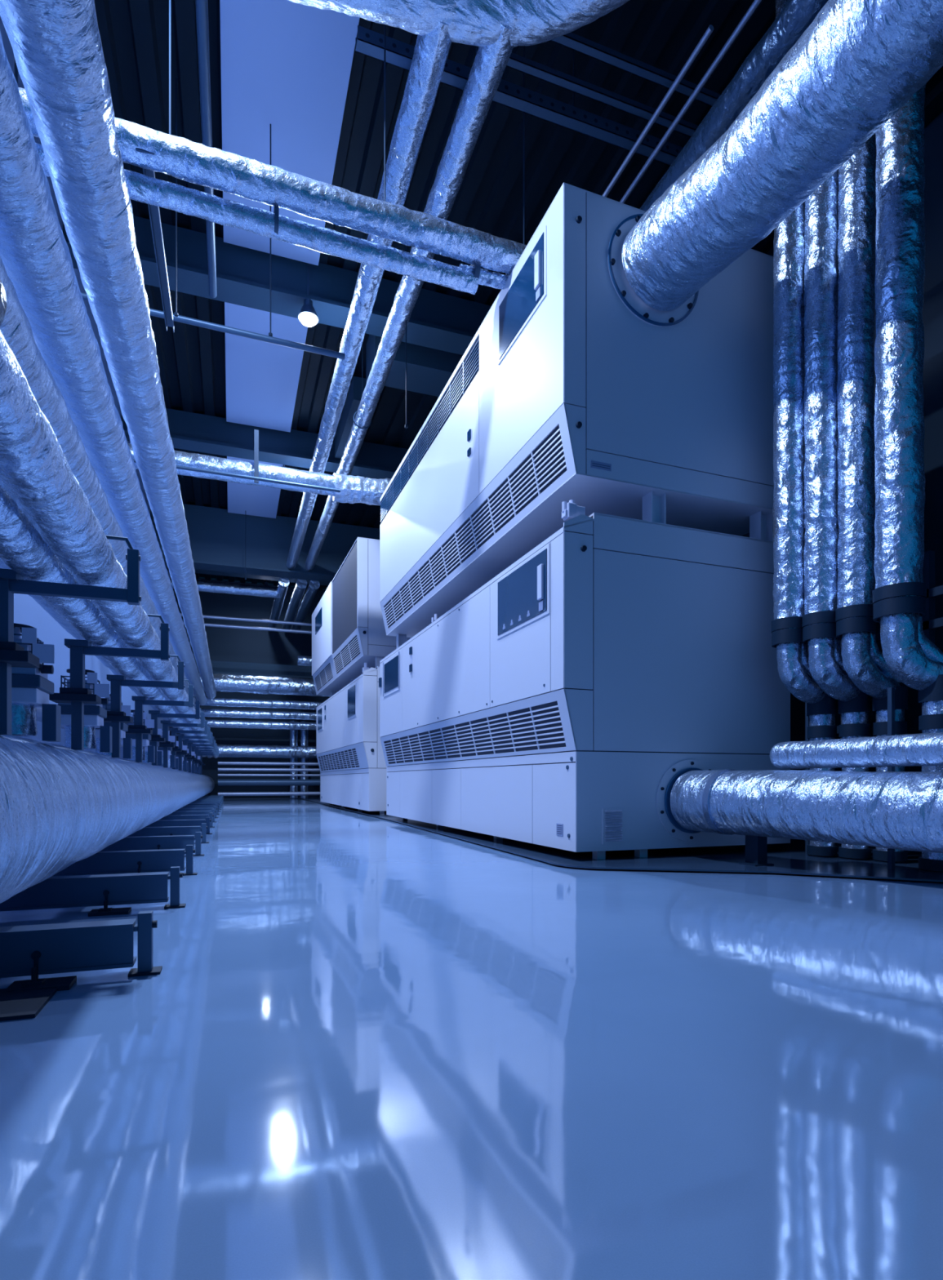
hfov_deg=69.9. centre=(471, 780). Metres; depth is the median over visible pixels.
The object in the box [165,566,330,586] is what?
beam
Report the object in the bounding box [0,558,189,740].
duct
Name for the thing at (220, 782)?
insulated pipe
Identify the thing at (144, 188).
insulated pipe
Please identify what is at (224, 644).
wall
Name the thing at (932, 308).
wall
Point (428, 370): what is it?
beam
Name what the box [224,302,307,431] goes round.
skylight
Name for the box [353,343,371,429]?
hanger
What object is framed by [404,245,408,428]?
rod
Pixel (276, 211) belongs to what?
clamp
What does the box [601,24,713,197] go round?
conduit
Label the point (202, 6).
conduit
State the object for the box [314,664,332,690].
grille
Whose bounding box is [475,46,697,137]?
rail
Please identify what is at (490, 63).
insulated pipe
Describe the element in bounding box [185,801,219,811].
support
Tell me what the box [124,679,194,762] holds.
bracket
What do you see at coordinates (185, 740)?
bracket
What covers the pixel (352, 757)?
grille
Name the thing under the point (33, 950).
support
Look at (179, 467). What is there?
insulated pipe
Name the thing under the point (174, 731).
bracket
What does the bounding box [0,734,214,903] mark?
duct
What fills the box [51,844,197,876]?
support
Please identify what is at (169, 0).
rod
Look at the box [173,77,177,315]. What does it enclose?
rod
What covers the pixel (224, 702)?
insulated pipe
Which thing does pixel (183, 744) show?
valve assembly
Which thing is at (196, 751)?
bracket
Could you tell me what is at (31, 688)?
valve assembly
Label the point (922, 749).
insulated pipe
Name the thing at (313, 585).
insulated pipe
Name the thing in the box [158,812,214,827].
support
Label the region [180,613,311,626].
insulated pipe
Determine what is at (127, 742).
valve assembly
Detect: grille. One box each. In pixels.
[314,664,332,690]
[315,742,369,772]
[333,636,359,672]
[379,403,577,635]
[380,340,479,521]
[383,705,564,763]
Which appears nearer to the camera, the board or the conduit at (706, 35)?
the conduit at (706, 35)
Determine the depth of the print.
4.89 m
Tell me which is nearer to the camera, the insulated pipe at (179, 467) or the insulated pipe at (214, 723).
the insulated pipe at (179, 467)
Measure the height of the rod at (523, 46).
2.460 m
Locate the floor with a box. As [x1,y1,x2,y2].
[0,797,942,1279]
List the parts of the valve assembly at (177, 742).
plate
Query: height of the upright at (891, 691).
1.200 m
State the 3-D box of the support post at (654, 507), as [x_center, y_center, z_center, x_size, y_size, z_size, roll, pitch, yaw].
[1.406,-2.072,5.196,0.130,0.255,0.120,0,0,-21]
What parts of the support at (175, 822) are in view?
frame post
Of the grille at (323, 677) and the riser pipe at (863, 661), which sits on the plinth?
the riser pipe at (863, 661)
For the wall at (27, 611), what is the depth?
7.88 m
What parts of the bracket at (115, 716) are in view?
foot post, tie rod, bracket post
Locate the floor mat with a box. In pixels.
[0,987,57,1021]
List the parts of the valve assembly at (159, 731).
tag plate, plate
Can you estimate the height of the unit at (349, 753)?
2.618 m
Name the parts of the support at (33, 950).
frame post, plate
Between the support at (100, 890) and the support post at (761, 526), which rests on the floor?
the support at (100, 890)
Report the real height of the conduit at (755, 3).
0.044 m
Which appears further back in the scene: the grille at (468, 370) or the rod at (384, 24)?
the grille at (468, 370)
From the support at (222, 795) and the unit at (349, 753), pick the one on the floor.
the support at (222, 795)
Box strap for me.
[253,429,258,483]
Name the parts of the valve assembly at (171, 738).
tag plate, plate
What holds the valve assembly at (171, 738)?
on the duct at (60, 806)
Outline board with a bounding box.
[226,456,284,518]
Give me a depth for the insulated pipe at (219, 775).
20.97 m
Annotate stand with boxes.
[738,835,773,866]
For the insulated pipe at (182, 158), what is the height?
0.241 m
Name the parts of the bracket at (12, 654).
foot post, tie rod, bracket post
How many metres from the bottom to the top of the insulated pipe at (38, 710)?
0.100 m
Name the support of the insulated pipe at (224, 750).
attached to the wall at (27, 611)
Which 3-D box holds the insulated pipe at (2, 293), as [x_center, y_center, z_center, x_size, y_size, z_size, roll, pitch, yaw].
[-2.145,-1.715,2.211,1.043,0.359,0.350,0,0,-20]
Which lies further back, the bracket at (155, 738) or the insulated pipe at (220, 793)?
the insulated pipe at (220, 793)
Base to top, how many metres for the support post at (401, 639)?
0.255 m
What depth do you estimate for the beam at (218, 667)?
22.35 m
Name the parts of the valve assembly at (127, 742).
tag plate, plate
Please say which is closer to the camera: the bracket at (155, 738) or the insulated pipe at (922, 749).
the insulated pipe at (922, 749)
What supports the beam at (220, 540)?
attached to the wall at (932, 308)
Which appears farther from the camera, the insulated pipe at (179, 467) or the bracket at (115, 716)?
the insulated pipe at (179, 467)
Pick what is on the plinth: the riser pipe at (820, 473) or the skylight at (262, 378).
the riser pipe at (820, 473)
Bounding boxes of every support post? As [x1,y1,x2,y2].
[330,691,336,696]
[375,656,382,666]
[395,633,406,648]
[642,491,666,524]
[749,511,773,541]
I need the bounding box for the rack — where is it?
[834,550,942,856]
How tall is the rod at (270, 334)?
2.330 m
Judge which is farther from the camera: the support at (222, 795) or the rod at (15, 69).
the support at (222, 795)
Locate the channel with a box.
[135,147,173,332]
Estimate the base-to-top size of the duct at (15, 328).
0.330 m
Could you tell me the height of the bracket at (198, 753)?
0.691 m
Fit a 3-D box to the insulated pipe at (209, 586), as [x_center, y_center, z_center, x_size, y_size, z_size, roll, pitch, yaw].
[-6.931,-5.351,18.657,3.130,0.318,0.314,0,0,-20]
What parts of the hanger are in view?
hanger rod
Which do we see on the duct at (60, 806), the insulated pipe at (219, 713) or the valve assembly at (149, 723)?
the valve assembly at (149, 723)
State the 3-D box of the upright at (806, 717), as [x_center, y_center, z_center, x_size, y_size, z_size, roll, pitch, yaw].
[2.623,-0.012,5.251,0.030,1.200,0.030,0,0,-20]
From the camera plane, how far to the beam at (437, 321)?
8.95 m
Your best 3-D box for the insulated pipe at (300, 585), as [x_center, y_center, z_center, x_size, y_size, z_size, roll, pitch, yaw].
[-5.587,-5.399,21.097,0.303,0.297,5.700,0,0,-20]
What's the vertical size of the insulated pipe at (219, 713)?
0.274 m
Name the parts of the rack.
post, rail, rail, post, rail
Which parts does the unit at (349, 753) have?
door panel, door panel, door panel, skirt panel, skirt panel, screen frame, door panel, skirt panel, corner panel, panel, panel, panel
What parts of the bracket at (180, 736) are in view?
foot post, bracket post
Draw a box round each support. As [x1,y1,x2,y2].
[0,866,186,916]
[0,910,162,992]
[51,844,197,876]
[99,831,204,856]
[127,822,208,843]
[145,817,212,834]
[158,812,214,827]
[168,808,216,822]
[174,806,217,817]
[181,804,219,814]
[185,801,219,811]
[190,800,221,809]
[193,799,222,807]
[196,797,222,805]
[198,796,223,804]
[201,795,223,802]
[203,795,224,801]
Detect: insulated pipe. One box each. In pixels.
[0,280,6,325]
[0,329,217,758]
[0,484,212,758]
[17,87,527,275]
[35,142,479,294]
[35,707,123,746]
[127,443,334,496]
[133,458,340,492]
[168,577,279,598]
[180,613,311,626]
[182,621,311,634]
[182,743,316,758]
[198,672,330,697]
[200,708,315,719]
[204,697,323,709]
[204,719,315,730]
[217,761,318,765]
[217,768,319,771]
[217,773,319,776]
[217,779,319,786]
[217,791,319,795]
[267,577,288,628]
[281,578,306,629]
[286,21,451,568]
[289,720,297,798]
[292,580,319,630]
[297,655,311,666]
[300,720,308,798]
[304,22,513,570]
[640,0,828,211]
[769,732,942,768]
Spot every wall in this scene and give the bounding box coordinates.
[0,16,172,768]
[172,577,329,798]
[741,111,942,772]
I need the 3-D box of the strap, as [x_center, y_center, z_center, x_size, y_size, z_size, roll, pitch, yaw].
[-3.071,-4.635,9.628,0.060,0.750,0.020,0,0,-20]
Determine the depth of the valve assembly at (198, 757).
14.75 m
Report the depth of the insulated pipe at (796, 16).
4.76 m
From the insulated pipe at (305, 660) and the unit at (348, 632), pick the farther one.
the insulated pipe at (305, 660)
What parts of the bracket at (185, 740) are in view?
bracket post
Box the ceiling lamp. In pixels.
[297,262,319,326]
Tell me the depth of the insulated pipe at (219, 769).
20.96 m
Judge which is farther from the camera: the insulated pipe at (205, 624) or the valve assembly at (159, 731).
the insulated pipe at (205, 624)
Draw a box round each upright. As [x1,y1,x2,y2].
[804,702,809,855]
[887,687,894,869]
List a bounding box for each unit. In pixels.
[311,537,411,695]
[315,662,386,814]
[378,499,790,859]
[379,182,773,637]
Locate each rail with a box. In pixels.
[80,292,345,359]
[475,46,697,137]
[550,31,720,106]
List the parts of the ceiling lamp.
stem, lamp shade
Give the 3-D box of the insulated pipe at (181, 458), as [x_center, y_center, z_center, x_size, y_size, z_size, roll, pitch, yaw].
[-3.605,-4.455,9.623,3.351,0.323,0.311,0,0,-20]
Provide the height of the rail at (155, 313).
0.060 m
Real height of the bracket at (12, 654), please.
0.691 m
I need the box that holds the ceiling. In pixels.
[93,0,942,590]
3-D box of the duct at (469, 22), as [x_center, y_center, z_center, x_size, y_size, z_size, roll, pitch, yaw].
[0.171,-5.783,4.667,4.104,0.419,1.205,0,0,10]
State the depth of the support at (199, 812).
9.71 m
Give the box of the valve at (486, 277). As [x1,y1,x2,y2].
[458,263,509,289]
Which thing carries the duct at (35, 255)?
hanging from the rod at (15, 69)
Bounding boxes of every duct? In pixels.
[0,0,216,698]
[0,31,207,705]
[0,256,200,716]
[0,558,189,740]
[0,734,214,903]
[288,0,629,47]
[332,472,391,505]
[622,0,942,311]
[670,768,942,853]
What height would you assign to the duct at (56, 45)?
0.312 m
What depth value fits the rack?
4.72 m
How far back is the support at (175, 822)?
7.50 m
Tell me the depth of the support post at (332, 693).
16.58 m
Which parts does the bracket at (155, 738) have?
foot post, bracket post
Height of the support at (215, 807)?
0.190 m
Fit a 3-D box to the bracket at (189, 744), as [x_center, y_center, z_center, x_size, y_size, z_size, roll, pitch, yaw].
[-4.893,-0.497,12.100,0.522,0.691,0.140,0,0,-20]
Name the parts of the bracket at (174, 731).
foot post, bracket post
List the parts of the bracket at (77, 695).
foot post, tie rod, bracket post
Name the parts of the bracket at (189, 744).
foot post, bracket post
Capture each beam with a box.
[62,215,491,355]
[121,408,408,479]
[150,503,379,582]
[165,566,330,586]
[194,659,312,678]
[355,25,683,165]
[365,334,462,396]
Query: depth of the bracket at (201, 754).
16.43 m
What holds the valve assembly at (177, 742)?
on the duct at (60, 806)
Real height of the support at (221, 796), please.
0.190 m
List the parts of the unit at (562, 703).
screen trim, door panel, screen frame, skirt panel, screen trim, door handle, door handle, skirt panel, door panel, skirt panel, door panel, grille frame, skirt panel, skirt panel, door panel, screen frame, screen handle, skirt panel, door panel, label plate, corner panel, knob, vent frame, panel, panel, panel, panel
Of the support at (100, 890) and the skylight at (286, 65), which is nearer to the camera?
the support at (100, 890)
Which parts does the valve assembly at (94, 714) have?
tag plate, tag plate, plate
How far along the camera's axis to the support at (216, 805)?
11.91 m
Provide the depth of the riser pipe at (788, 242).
4.99 m
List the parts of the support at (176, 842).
frame post, plate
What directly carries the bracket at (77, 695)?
on the duct at (60, 806)
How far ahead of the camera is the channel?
5.61 m
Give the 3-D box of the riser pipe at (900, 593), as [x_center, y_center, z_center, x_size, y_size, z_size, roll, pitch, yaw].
[2.845,-2.913,4.288,0.528,7.001,0.295,0,0,7]
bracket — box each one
[0,535,141,735]
[48,613,169,750]
[103,654,185,757]
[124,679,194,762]
[148,696,199,765]
[157,707,204,767]
[169,716,208,768]
[175,724,210,770]
[182,730,212,771]
[186,736,214,772]
[191,739,215,773]
[194,743,217,773]
[197,745,217,773]
[200,748,218,774]
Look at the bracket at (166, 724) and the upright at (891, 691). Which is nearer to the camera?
the upright at (891, 691)
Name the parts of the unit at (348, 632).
door panel, grille frame, panel, panel, door panel, corner panel, panel, panel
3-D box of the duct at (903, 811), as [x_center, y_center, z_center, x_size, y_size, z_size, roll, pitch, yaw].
[2.357,0.165,4.127,0.532,0.492,2.508,0,0,-35]
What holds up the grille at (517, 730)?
attached to the unit at (562, 703)
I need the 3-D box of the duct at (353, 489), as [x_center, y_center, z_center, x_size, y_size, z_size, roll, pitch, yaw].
[-1.629,-4.469,10.352,0.978,0.468,0.395,0,0,-20]
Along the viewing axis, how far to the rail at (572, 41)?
5.66 m
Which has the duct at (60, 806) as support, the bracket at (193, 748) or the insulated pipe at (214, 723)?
the bracket at (193, 748)
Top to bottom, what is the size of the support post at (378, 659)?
0.255 m
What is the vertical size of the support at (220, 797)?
0.190 m
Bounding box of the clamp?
[273,206,279,235]
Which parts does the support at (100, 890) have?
frame post, plate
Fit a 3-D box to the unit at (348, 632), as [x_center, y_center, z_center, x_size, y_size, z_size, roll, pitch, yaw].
[-2.057,-3.228,14.877,2.128,2.056,5.920,0,0,-21]
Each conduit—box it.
[195,0,217,297]
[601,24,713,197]
[619,0,761,203]
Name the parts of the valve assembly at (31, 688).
valve stem, tag plate, tag plate, plate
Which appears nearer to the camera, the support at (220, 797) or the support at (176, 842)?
the support at (176, 842)
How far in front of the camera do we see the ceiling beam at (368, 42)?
5.96 m
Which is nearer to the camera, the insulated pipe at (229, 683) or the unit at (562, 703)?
the unit at (562, 703)
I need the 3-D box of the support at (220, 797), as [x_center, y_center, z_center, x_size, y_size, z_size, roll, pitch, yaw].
[-7.057,0.505,17.309,1.290,0.190,0.165,0,0,-20]
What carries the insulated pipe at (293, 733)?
on the floor
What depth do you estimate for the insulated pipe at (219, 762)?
20.95 m
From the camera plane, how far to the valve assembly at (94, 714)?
3.79 m
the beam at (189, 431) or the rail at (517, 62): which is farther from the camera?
the beam at (189, 431)
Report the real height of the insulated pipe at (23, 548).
0.167 m
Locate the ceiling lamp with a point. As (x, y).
(307, 316)
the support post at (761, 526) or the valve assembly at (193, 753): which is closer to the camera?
the support post at (761, 526)
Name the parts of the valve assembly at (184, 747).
tag plate, plate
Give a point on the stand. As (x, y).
(756, 846)
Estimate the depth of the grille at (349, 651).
13.03 m
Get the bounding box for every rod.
[13,56,17,84]
[168,0,170,134]
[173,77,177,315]
[268,124,272,336]
[383,24,385,201]
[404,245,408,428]
[523,45,524,244]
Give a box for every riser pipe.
[771,0,837,857]
[802,168,871,860]
[835,133,907,863]
[872,83,942,873]
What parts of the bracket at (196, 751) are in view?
foot post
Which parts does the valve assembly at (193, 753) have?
plate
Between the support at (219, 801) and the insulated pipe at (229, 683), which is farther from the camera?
the insulated pipe at (229, 683)
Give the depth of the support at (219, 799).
15.22 m
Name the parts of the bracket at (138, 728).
foot post, bracket post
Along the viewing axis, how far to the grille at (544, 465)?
6.18 m
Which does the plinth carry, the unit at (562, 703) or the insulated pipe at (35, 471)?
the unit at (562, 703)
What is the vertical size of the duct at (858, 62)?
0.646 m
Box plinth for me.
[297,796,942,882]
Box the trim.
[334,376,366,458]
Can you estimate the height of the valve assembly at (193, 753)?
0.462 m
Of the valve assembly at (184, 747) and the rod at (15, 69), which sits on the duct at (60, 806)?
the valve assembly at (184, 747)
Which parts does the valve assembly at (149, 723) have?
tag plate, tag plate, plate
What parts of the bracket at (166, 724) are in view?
foot post, bracket post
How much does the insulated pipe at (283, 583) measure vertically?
0.298 m
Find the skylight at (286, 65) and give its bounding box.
[219,0,359,265]
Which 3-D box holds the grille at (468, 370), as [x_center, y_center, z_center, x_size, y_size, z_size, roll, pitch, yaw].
[-0.638,-4.030,8.266,0.123,0.320,4.050,0,0,-20]
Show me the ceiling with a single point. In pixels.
(663, 35)
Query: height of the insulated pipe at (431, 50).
0.269 m
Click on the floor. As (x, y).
(362, 1046)
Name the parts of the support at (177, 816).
frame post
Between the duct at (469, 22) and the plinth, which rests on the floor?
the plinth
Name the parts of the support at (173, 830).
frame post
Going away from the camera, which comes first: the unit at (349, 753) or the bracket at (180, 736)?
the bracket at (180, 736)
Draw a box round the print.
[591,462,609,468]
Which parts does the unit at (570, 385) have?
door panel, door panel, door handle, door handle, door panel, screen frame, screen handle, corner panel, panel, knob, knob, panel, label plate, panel, panel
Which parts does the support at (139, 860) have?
frame post, plate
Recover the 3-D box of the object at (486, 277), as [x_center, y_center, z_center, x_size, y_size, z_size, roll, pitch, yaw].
[0.255,-4.391,5.779,0.753,0.402,0.200,0,0,-20]
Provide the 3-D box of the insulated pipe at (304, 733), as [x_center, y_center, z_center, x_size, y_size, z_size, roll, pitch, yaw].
[-5.626,-0.706,22.708,0.270,2.588,0.269,0,0,-20]
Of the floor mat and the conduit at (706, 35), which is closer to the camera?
the floor mat
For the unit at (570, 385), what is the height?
2.056 m
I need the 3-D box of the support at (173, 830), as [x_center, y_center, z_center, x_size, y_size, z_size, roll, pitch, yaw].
[-3.140,0.505,6.284,1.290,0.190,0.165,0,0,-20]
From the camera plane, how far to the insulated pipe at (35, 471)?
1.72 m
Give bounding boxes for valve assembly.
[11,622,60,742]
[57,668,111,752]
[95,693,132,759]
[121,710,155,762]
[142,728,162,765]
[157,728,174,767]
[160,741,178,768]
[170,740,186,770]
[176,744,188,771]
[182,746,195,772]
[191,755,199,773]
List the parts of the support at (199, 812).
frame post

